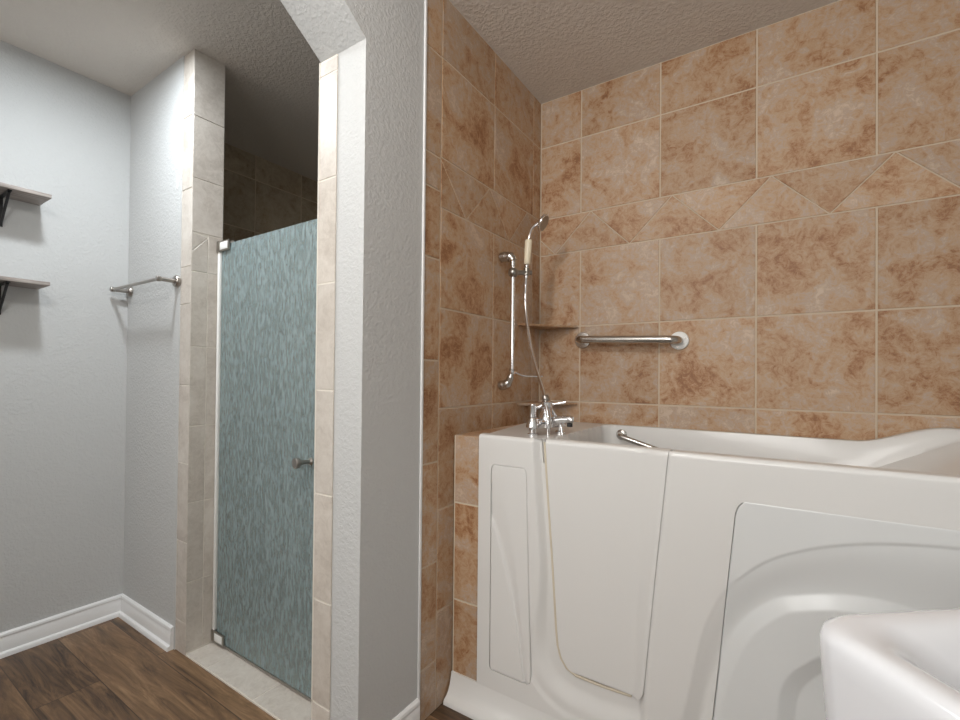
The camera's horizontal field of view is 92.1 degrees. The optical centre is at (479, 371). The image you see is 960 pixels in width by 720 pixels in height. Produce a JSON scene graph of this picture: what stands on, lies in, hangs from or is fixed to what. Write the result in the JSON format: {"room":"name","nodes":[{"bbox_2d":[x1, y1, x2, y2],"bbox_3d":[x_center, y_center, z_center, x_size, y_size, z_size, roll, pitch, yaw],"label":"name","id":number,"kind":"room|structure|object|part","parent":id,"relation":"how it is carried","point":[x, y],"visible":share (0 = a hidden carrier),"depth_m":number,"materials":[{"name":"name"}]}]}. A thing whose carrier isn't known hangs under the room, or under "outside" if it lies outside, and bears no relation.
{"room":"bathroom","nodes":[
{"label":"bathroom","id":0,"kind":"room"},
{"bbox_2d":[0,40,130,632],"bbox_3d":[-2.354,-0.101,1.157,0.120,2.390,2.438,0,-1,33],"label":"wall","id":1,"kind":"structure","parent":0,"point":[65,133],"depth_m":1.95,"materials":[{"name":"grey paint"}]},
{"bbox_2d":[0,276,49,314],"bbox_3d":[-1.903,-0.288,1.594,0.150,0.130,0.601,0,-1,33],"label":"wall shelf","id":2,"kind":"object","parent":1,"relation":"attached to","point":[7,281],"visible":1,"depth_m":1.76,"materials":[{"name":"beige wood"}]},
{"bbox_2d":[0,182,51,226],"bbox_3d":[-1.899,-0.630,1.598,0.150,0.130,0.601,0,-1,33],"label":"wall shelf","id":3,"kind":"object","parent":1,"relation":"attached to","point":[7,191],"visible":1,"depth_m":1.78,"materials":[{"name":"beige wood"}]},
{"bbox_2d":[0,593,122,658],"bbox_3d":[-2.304,1.048,1.106,0.024,0.091,2.438,0,-1,33],"label":"baseboard","id":4,"kind":"structure","parent":1,"relation":"attached to","point":[13,641],"depth_m":1.93,"materials":[{"name":"white paint"}]},
{"bbox_2d":[123,56,184,649],"bbox_3d":[-1.437,-0.084,2.087,0.627,2.390,0.124,0,-1,33],"label":"wall","id":5,"kind":"structure","parent":0,"point":[157,109],"depth_m":1.99,"materials":[{"name":"grey paint"}]},
{"bbox_2d":[110,275,180,296],"bbox_3d":[-1.432,-0.366,1.965,0.500,0.048,0.079,0,-1,33],"label":"towel bar","id":6,"kind":"object","parent":5,"relation":"attached to","point":[176,280],"visible":1,"depth_m":1.89,"materials":[{"name":"silver metal"}]},
{"bbox_3d":[-1.621,-0.367,2.090,0.048,0.048,0.079,0,-1,33],"label":"post","id":7,"kind":"part","parent":6,"relation":"part of","materials":[{"name":"silver metal"}]},
{"bbox_3d":[-1.243,-0.365,1.841,0.048,0.048,0.079,0,-1,33],"label":"post","id":8,"kind":"part","parent":6,"relation":"part of","materials":[{"name":"silver metal"}]},
{"bbox_2d":[118,594,173,651],"bbox_3d":[-1.437,1.065,1.979,0.487,0.091,0.024,0,-1,33],"label":"baseboard","id":9,"kind":"structure","parent":5,"relation":"attached to","point":[153,627],"depth_m":1.96,"materials":[{"name":"white paint"}]},
{"bbox_2d":[175,49,224,655],"bbox_3d":[-1.142,-0.083,1.894,0.089,2.390,0.122,0,-1,33],"label":"jamb","id":10,"kind":"object","parent":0,"point":[204,76],"visible":0.9,"depth_m":1.85,"materials":[{"name":"beige tile"}]},
{"bbox_2d":[211,219,316,700],"bbox_3d":[-0.774,0.283,1.673,0.767,1.634,0.074,0,-1,34],"label":"shower door","id":11,"kind":"structure","parent":10,"relation":"attached to","point":[266,339],"depth_m":1.70,"materials":[{"name":"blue glass"}]},
{"bbox_3d":[-1.050,1.071,1.856,0.057,0.030,0.002,0,-1,33],"label":"plate","id":12,"kind":"part","parent":11,"relation":"part of","materials":[{"name":"white plastic"}]},
{"bbox_3d":[-1.035,-0.511,1.871,0.057,0.030,0.002,0,-1,33],"label":"plate","id":13,"kind":"part","parent":11,"relation":"part of","materials":[{"name":"white plastic"}]},
{"bbox_3d":[-0.591,0.301,1.541,0.037,0.037,0.063,0,-1,33],"label":"knob","id":14,"kind":"part","parent":11,"relation":"part of","materials":[{"name":"silver metal"}]},
{"bbox_2d":[0,617,472,719],"bbox_3d":[-0.549,1.148,0.890,3.610,0.080,4.252,0,-1,33],"label":"floor","id":15,"kind":"structure","parent":0,"point":[107,670],"depth_m":1.63,"materials":[{"name":"brown wood"}]},
{"bbox_2d":[443,422,959,719],"bbox_3d":[0.765,0.645,1.406,1.647,0.961,0.714,0,-1,33],"label":"bathtub","id":16,"kind":"object","parent":15,"relation":"on","point":[626,572],"visible":0.92,"depth_m":1.22,"materials":[{"name":"white plastic"}]},
{"bbox_3d":[0.104,0.636,1.483,0.149,0.666,0.029,0,-1,33],"label":"access panel","id":17,"kind":"part","parent":16,"relation":"part of","materials":[{"name":"white plastic"}]},
{"bbox_2d":[526,394,573,435],"bbox_3d":[0.239,0.149,1.609,0.161,0.141,0.123,1,-1,2],"label":"tub faucet","id":18,"kind":"object","parent":16,"relation":"attached to","point":[547,421],"visible":1,"depth_m":1.57,"materials":[{"name":"silver metal"}]},
{"bbox_3d":[0.179,0.132,1.571,0.025,0.044,0.025,0,-1,33],"label":"handle","id":19,"kind":"part","parent":18,"relation":"part of","materials":[{"name":"silver metal"}]},
{"bbox_3d":[0.243,0.115,1.600,0.108,0.035,0.018,0,-1,9],"label":"diverter lever","id":20,"kind":"part","parent":18,"relation":"part of","materials":[{"name":"silver metal"}]},
{"bbox_3d":[0.277,0.164,1.577,0.085,0.034,0.030,0,-1,33],"label":"spout","id":21,"kind":"part","parent":18,"relation":"part of","materials":[{"name":"silver metal"}]},
{"bbox_3d":[0.355,0.549,1.335,0.361,0.680,0.056,0,-1,33],"label":"door","id":22,"kind":"part","parent":16,"relation":"part of","materials":[{"name":"white plastic"}]},
{"bbox_3d":[0.725,0.312,1.796,0.409,0.147,0.060,0,-1,33],"label":"hand rail","id":23,"kind":"part","parent":16,"relation":"part of","materials":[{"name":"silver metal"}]},
{"bbox_3d":[0.895,0.661,0.962,0.787,0.696,0.030,0,-1,33],"label":"access panel","id":24,"kind":"part","parent":16,"relation":"part of","materials":[{"name":"white plastic"}]},
{"bbox_2d":[820,608,959,719],"bbox_3d":[0.612,0.687,0.317,0.500,0.853,0.421,1,-1,-7],"label":"pedestal sink","id":25,"kind":"object","parent":15,"relation":"on","point":[901,665],"visible":1,"depth_m":0.45,"materials":[{"name":"white ceramic"}]},
{"bbox_2d":[223,142,317,240],"bbox_3d":[-1.266,-0.075,2.915,0.118,2.390,1.448,0,-1,33],"label":"wall","id":26,"kind":"structure","parent":0,"point":[261,196],"depth_m":2.74,"materials":[{"name":"beige tile"}]},
{"bbox_2d":[280,0,424,719],"bbox_3d":[-0.623,-0.087,0.958,0.214,2.390,4.012,0,-1,33],"label":"wall","id":27,"kind":"structure","parent":0,"point":[378,44],"depth_m":1.32,"materials":[{"name":"grey paint"}]},
{"bbox_2d":[186,642,310,719],"bbox_3d":[-0.775,1.109,1.663,0.790,0.008,0.167,0,-1,33],"label":"threshold","id":28,"kind":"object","parent":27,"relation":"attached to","point":[276,699],"depth_m":1.64,"materials":[{"name":"beige tile"}]},
{"bbox_2d":[311,54,337,719],"bbox_3d":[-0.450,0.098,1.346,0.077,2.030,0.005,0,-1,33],"label":"trim","id":29,"kind":"structure","parent":27,"relation":"attached to","point":[321,694],"depth_m":1.34,"materials":[{"name":"beige tile"}]},
{"bbox_2d":[417,0,427,705],"bbox_3d":[-0.183,-0.078,1.471,0.007,2.390,0.009,0,-1,33],"label":"trim","id":30,"kind":"structure","parent":27,"relation":"attached to","point":[425,1],"depth_m":1.47,"materials":[{"name":"white paint"}]},
{"bbox_2d":[420,0,540,719],"bbox_3d":[0.047,-0.072,1.824,0.005,2.390,0.834,0,-1,33],"label":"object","id":31,"kind":"structure","parent":27,"relation":"attached to","point":[482,197],"depth_m":1.66,"materials":[{"name":"beige tile"}]},
{"bbox_2d":[498,252,542,389],"bbox_3d":[0.164,-0.204,1.850,0.180,0.558,0.065,0,-1,5],"label":"slide bar","id":32,"kind":"object","parent":31,"relation":"attached to","point":[504,257],"visible":0.98,"depth_m":1.84,"materials":[{"name":"silver metal"}]},
{"bbox_3d":[0.130,-0.216,1.841,0.018,0.430,0.017,0,-1,33],"label":"rail","id":33,"kind":"part","parent":32,"relation":"part of","materials":[{"name":"silver metal"}]},
{"bbox_2d":[524,214,548,277],"bbox_3d":[0.233,-0.505,1.865,0.105,0.261,0.060,1,-1,-20],"label":"shower head","id":34,"kind":"object","parent":32,"relation":"attached to","point":[542,222],"visible":1,"depth_m":1.86,"materials":[{"name":"silver metal"}]},
{"bbox_2d":[524,278,545,394],"bbox_3d":[0.208,-0.137,1.744,0.019,0.485,0.280,1,-1,-10],"label":"shower hose","id":35,"kind":"object","parent":34,"relation":"hanging from","point":[525,279],"visible":0.97,"depth_m":1.81,"materials":[{"name":"silver metal"}]},
{"bbox_2d":[452,423,522,680],"bbox_3d":[0.104,0.672,1.811,0.102,0.901,0.563,0,-1,33],"label":"tiled ledge","id":36,"kind":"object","parent":27,"relation":"attached to","point":[466,462],"depth_m":1.58,"materials":[{"name":"beige tile"}]},
{"bbox_2d":[0,0,838,181],"bbox_3d":[-0.526,-1.321,0.913,3.610,0.080,4.252,0,-1,33],"label":"ceiling","id":37,"kind":"structure","parent":0,"point":[556,49],"depth_m":1.77,"materials":[{"name":"grey paint"}]},
{"bbox_2d":[539,0,959,439],"bbox_3d":[1.059,-0.064,1.725,1.811,2.390,0.118,0,-1,33],"label":"wall","id":38,"kind":"structure","parent":0,"point":[782,197],"depth_m":1.67,"materials":[{"name":"beige tile"}]},
{"bbox_2d":[517,401,576,405],"bbox_3d":[0.295,0.141,2.022,0.188,0.009,0.218,0,-1,33],"label":"corner shelf","id":39,"kind":"object","parent":38,"relation":"attached to","point":[537,402],"visible":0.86,"depth_m":2.04,"materials":[{"name":"beige stone"}]},
{"bbox_2d":[518,323,577,329],"bbox_3d":[0.298,-0.202,2.025,0.188,0.009,0.218,0,-1,33],"label":"corner shelf","id":40,"kind":"object","parent":38,"relation":"attached to","point":[534,326],"visible":1,"depth_m":2.04,"materials":[{"name":"beige stone"}]},
{"bbox_2d":[575,332,688,349],"bbox_3d":[0.601,-0.132,1.908,0.470,0.087,0.078,0,-1,33],"label":"grab bar","id":41,"kind":"object","parent":38,"relation":"attached to","point":[677,340],"visible":1,"depth_m":1.84,"materials":[{"name":"grey metal"}]}
]}

